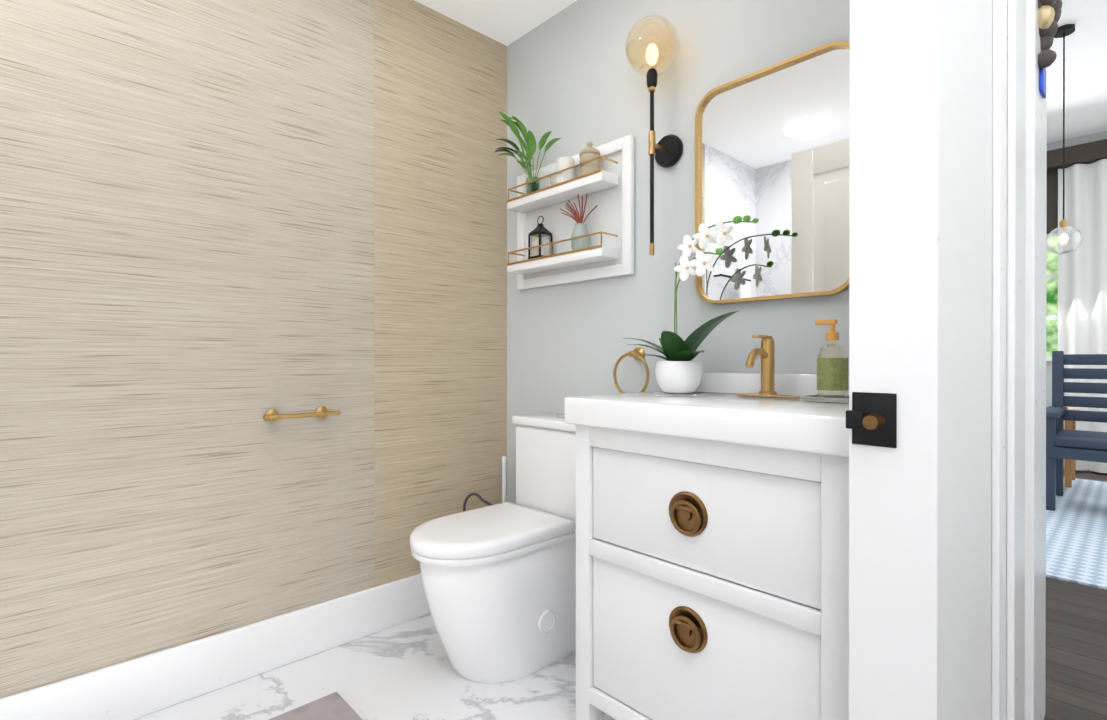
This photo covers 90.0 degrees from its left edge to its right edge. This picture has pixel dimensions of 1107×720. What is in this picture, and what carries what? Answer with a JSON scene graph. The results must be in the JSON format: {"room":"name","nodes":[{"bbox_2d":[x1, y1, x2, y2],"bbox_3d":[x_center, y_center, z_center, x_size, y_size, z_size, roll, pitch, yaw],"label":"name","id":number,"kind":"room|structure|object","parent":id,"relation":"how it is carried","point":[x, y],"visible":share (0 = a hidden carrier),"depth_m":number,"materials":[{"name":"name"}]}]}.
{"room":"bathroom","nodes":[
{"label":"bathroom","id":0,"kind":"room"},
{"bbox_2d":[0,0,506,698],"bbox_3d":[-0.808,-0.500,1.980,1.780,3.000,0.120,0,0,-43],"label":"wall","id":1,"kind":"structure","parent":0,"point":[226,226],"depth_m":1.72,"materials":[{"name":"paper"}]},
{"bbox_2d":[0,573,429,719],"bbox_3d":[-0.804,0.917,1.892,1.660,0.165,0.018,0,0,-43],"label":"baseboard","id":2,"kind":"structure","parent":1,"relation":"attached to","point":[133,689],"depth_m":1.68,"materials":[{"name":"white wood"}]},
{"bbox_2d":[263,406,340,421],"bbox_3d":[-0.833,0.180,1.825,0.244,0.042,0.066,0,0,-43],"label":"towel bar","id":3,"kind":"object","parent":1,"relation":"attached to","point":[272,415],"visible":1,"depth_m":1.80,"materials":[{"name":"gold metal"}]},
{"bbox_2d":[463,493,492,510],"bbox_3d":[-0.250,0.663,2.234,0.173,0.248,0.275,0,0,-43],"label":"hose","id":4,"kind":"object","parent":1,"relation":"attached to","point":[478,496],"visible":0.35,"depth_m":2.24,"materials":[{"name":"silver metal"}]},
{"bbox_2d":[134,613,615,719],"bbox_3d":[-0.508,1.032,1.077,2.350,0.060,1.610,0,0,-43],"label":"floor","id":5,"kind":"structure","parent":0,"point":[405,671],"depth_m":1.68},
{"bbox_2d":[269,692,361,719],"bbox_3d":[-0.500,0.996,0.960,0.740,0.011,1.210,0,0,-43],"label":"bath rug","id":6,"kind":"object","parent":5,"relation":"on","point":[334,706],"visible":0.91,"depth_m":1.56,"materials":[{"name":"pink fabric"}]},
{"bbox_2d":[409,413,575,682],"bbox_3d":[-0.154,0.603,1.885,0.700,0.793,0.362,0,0,-43],"label":"toilet","id":7,"kind":"object","parent":5,"relation":"on","point":[499,582],"visible":0.85,"depth_m":1.74,"materials":[{"name":"white ceramic"}]},
{"bbox_2d":[501,456,506,502],"bbox_3d":[-0.210,0.703,2.362,0.100,0.589,0.100,0,0,-43],"label":"toilet brush","id":8,"kind":"object","parent":5,"relation":"on","point":[504,459],"visible":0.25,"depth_m":2.35,"materials":[{"name":"white plastic"}]},
{"bbox_2d":[565,372,848,719],"bbox_3d":[0.460,0.520,1.395,0.496,0.962,0.735,0,0,-43],"label":"bathroom vanity","id":9,"kind":"object","parent":5,"relation":"on","point":[712,546],"visible":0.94,"depth_m":1.21,"materials":[{"name":"white paint"}]},
{"bbox_2d":[628,215,758,393],"bbox_3d":[0.383,-0.149,1.620,0.219,0.496,0.438,0,0,-43],"label":"orchid plant","id":10,"kind":"object","parent":9,"relation":"on","point":[679,371],"visible":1,"depth_m":1.61,"materials":[{"name":"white plant"}]},
{"bbox_2d":[737,335,799,397],"bbox_3d":[0.551,0.017,1.477,0.139,0.166,0.156,0,0,-43],"label":"faucet","id":11,"kind":"object","parent":9,"relation":"on","point":[766,351],"visible":0.98,"depth_m":1.49,"materials":[{"name":"gold metal"}]},
{"bbox_2d":[800,394,848,402],"bbox_3d":[0.681,0.094,1.352,0.110,0.012,0.110,0,0,-43],"label":"soap tray","id":12,"kind":"object","parent":9,"relation":"on","point":[813,398],"visible":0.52,"depth_m":1.32,"materials":[{"name":"stone"}]},
{"bbox_2d":[815,319,847,397],"bbox_3d":[0.679,-0.003,1.354,0.069,0.192,0.075,0,0,-43],"label":"soap bottle","id":13,"kind":"object","parent":12,"relation":"on","point":[832,373],"visible":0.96,"depth_m":1.33,"materials":[{"name":"green glass"}]},
{"bbox_2d":[415,0,576,45],"bbox_3d":[-0.508,-1.433,1.071,2.350,0.080,1.610,0,0,-43],"label":"ceiling","id":14,"kind":"structure","parent":0,"point":[506,22],"depth_m":2.23,"materials":[{"name":"white paint"}]},
{"bbox_2d":[507,0,849,503],"bbox_3d":[0.348,-0.500,1.965,0.120,3.000,1.730,0,0,-43],"label":"wall","id":15,"kind":"structure","parent":0,"point":[576,83],"depth_m":1.93,"materials":[{"name":"grey paint"}]},
{"bbox_2d":[507,135,633,289],"bbox_3d":[0.031,-0.543,2.126,0.112,0.485,0.620,0,0,-43],"label":"shelf unit","id":16,"kind":"object","parent":15,"relation":"attached to","point":[608,187],"visible":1,"depth_m":2.06,"materials":[{"name":"white wood"}]},
{"bbox_2d":[493,111,561,193],"bbox_3d":[-0.137,-0.816,2.188,0.200,0.319,0.318,0,0,-43],"label":"potted plant","id":17,"kind":"object","parent":16,"relation":"on","point":[530,140],"visible":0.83,"depth_m":2.19,"materials":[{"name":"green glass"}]},
{"bbox_2d":[528,216,552,258],"bbox_3d":[-0.052,-0.485,2.199,0.072,0.176,0.072,0,0,-43],"label":"lantern","id":18,"kind":"object","parent":16,"relation":"on","point":[540,231],"visible":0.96,"depth_m":2.19,"materials":[{"name":"black metal"}]},
{"bbox_2d":[556,156,574,183],"bbox_3d":[0.044,-0.712,2.097,0.072,0.110,0.072,0,0,-43],"label":"candle jar","id":19,"kind":"object","parent":16,"relation":"on","point":[563,162],"visible":0.56,"depth_m":2.07,"materials":[{"name":"white wax"}]},
{"bbox_2d":[560,194,597,249],"bbox_3d":[0.099,-0.504,2.040,0.072,0.214,0.175,0,0,-43],"label":"vase","id":20,"kind":"object","parent":16,"relation":"on","point":[580,229],"visible":0.98,"depth_m":2.02,"materials":[{"name":"grey ceramic"}]},
{"bbox_2d":[579,142,599,175],"bbox_3d":[0.131,-0.723,2.006,0.076,0.133,0.076,0,0,-43],"label":"canister","id":21,"kind":"object","parent":16,"relation":"on","point":[589,152],"visible":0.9,"depth_m":1.98,"materials":[{"name":"ceramic"}]},
{"bbox_2d":[613,347,649,393],"bbox_3d":[0.280,0.042,1.909,0.052,0.173,0.155,0,0,-43],"label":"towel ring","id":22,"kind":"object","parent":15,"relation":"attached to","point":[637,351],"visible":0.9,"depth_m":1.91,"materials":[{"name":"gold metal"}]},
{"bbox_2d":[625,15,682,255],"bbox_3d":[0.318,-0.711,1.771,0.182,0.751,0.172,0,0,-43],"label":"lamp","id":23,"kind":"object","parent":15,"relation":"attached to","point":[666,151],"visible":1,"depth_m":1.76,"materials":[{"name":"black metal"}]},
{"bbox_2d":[695,41,849,303],"bbox_3d":[0.614,-0.500,1.575,0.022,0.658,0.472,0,0,-43],"label":"mirror","id":24,"kind":"object","parent":15,"relation":"attached to","point":[772,148],"visible":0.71,"depth_m":1.56,"materials":[{"name":"gold metal"}]},
{"bbox_2d":[939,0,992,719],"bbox_3d":[0.935,-0.499,1.250,1.090,3.000,0.115,0,0,-43],"label":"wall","id":25,"kind":"structure","parent":0,"point":[965,512],"depth_m":0.97,"materials":[{"name":"white paint"}]},
{"bbox_2d":[849,0,939,719],"bbox_3d":[0.534,-0.498,0.871,0.014,3.000,0.123,0,0,-43],"label":"door","id":26,"kind":"structure","parent":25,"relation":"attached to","point":[894,247],"depth_m":0.86,"materials":[{"name":"white wood"}]},
{"bbox_2d":[846,392,896,447],"bbox_3d":[0.496,0.095,0.875,0.036,0.085,0.072,0,0,-43],"label":"door latch","id":27,"kind":"object","parent":26,"relation":"attached to","point":[871,419],"depth_m":0.88,"materials":[{"name":"black metal"}]},
{"bbox_2d":[991,0,1025,719],"bbox_3d":[1.031,-0.499,1.243,0.320,3.000,0.028,0,0,-43],"label":"door frame","id":28,"kind":"structure","parent":25,"relation":"attached to","point":[1016,246],"depth_m":1.18,"materials":[{"name":"white wood"}]},
{"bbox_2d":[1025,0,1046,719],"bbox_3d":[1.286,-0.499,1.482,0.260,3.000,0.030,0,0,-43],"label":"door frame","id":29,"kind":"structure","parent":25,"relation":"attached to","point":[1035,400],"depth_m":1.40,"materials":[{"name":"white wood"}]},
{"bbox_2d":[1038,0,1061,98],"bbox_3d":[1.277,-0.861,1.445,0.120,0.323,0.073,0,0,-43],"label":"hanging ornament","id":30,"kind":"object","parent":25,"relation":"hanging from","point":[1049,13],"visible":0.85,"depth_m":1.42,"materials":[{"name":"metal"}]},
{"bbox_2d":[1044,470,1106,719],"bbox_3d":[2.558,1.025,3.707,5.480,0.060,4.000,0,0,-43],"label":"floor","id":31,"kind":"structure","parent":0,"point":[1076,651],"depth_m":1.91,"materials":[{"name":"brown wood"}]},
{"bbox_2d":[1046,478,1106,589],"bbox_3d":[3.359,0.989,3.501,2.900,0.011,2.000,0,0,-43],"label":"living room rug","id":32,"kind":"object","parent":31,"relation":"on","point":[1076,535],"visible":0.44,"depth_m":3.11,"materials":[{"name":"fabric"}]},
{"bbox_2d":[1064,409,1078,487],"bbox_3d":[3.989,0.692,4.543,0.450,0.577,0.450,0,0,-43],"label":"wood side table","id":33,"kind":"object","parent":32,"relation":"on","point":[1069,470],"visible":0.1,"depth_m":4.27,"materials":[{"name":"brown wood"}]},
{"bbox_2d":[1046,351,1106,510],"bbox_3d":[3.648,0.459,3.622,0.650,1.047,0.660,0,0,-43],"label":"armchair","id":34,"kind":"object","parent":32,"relation":"on","point":[1062,443],"visible":0.94,"depth_m":3.86,"materials":[{"name":"blue wood"}]},
{"bbox_2d":[1046,130,1106,472],"bbox_3d":[4.374,-0.509,5.421,0.120,3.000,4.000,0,0,-43],"label":"wall","id":35,"kind":"structure","parent":0,"point":[1088,138],"depth_m":5.06,"materials":[{"name":"grey paint"}]},
{"bbox_2d":[1046,233,1057,360],"bbox_3d":[4.319,-0.584,5.369,0.028,1.190,0.950,0,0,-43],"label":"window","id":36,"kind":"structure","parent":35,"relation":"in","point":[1051,301],"depth_m":5.09,"materials":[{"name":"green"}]},
{"bbox_2d":[1046,168,1062,233],"bbox_3d":[4.291,-1.449,5.361,0.019,0.580,0.970,0,0,-43],"label":"window shade","id":37,"kind":"object","parent":35,"relation":"attached to","point":[1052,199],"visible":0.14,"depth_m":5.06,"materials":[{"name":"brown"}]},
{"bbox_2d":[1047,139,1106,170],"bbox_3d":[4.681,-1.813,4.882,0.168,0.150,2.600,0,0,-43],"label":"crown molding","id":38,"kind":"structure","parent":35,"relation":"attached to","point":[1089,152],"depth_m":4.86,"materials":[{"name":"brown wood"}]},
{"bbox_2d":[1058,159,1106,472],"bbox_3d":[4.872,-0.377,4.667,0.092,2.700,0.920,0,0,-43],"label":"curtain","id":39,"kind":"object","parent":35,"relation":"hanging from","point":[1082,298],"visible":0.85,"depth_m":4.88,"materials":[{"name":"white fabric"}]},
{"bbox_2d":[1047,0,1106,142],"bbox_3d":[1.510,-2.053,2.792,7.890,0.100,4.120,0,0,-43],"label":"ceiling","id":40,"kind":"structure","parent":0,"point":[1086,77],"depth_m":3.90,"materials":[{"name":"white paint"}]},
{"bbox_2d":[1046,24,1082,254],"bbox_3d":[3.086,-1.321,3.347,0.170,1.364,0.170,0,0,-43],"label":"pendant lamp","id":41,"kind":"object","parent":40,"relation":"hanging from","point":[1063,31],"visible":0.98,"depth_m":3.34,"materials":[{"name":"clear glass"}]}
]}

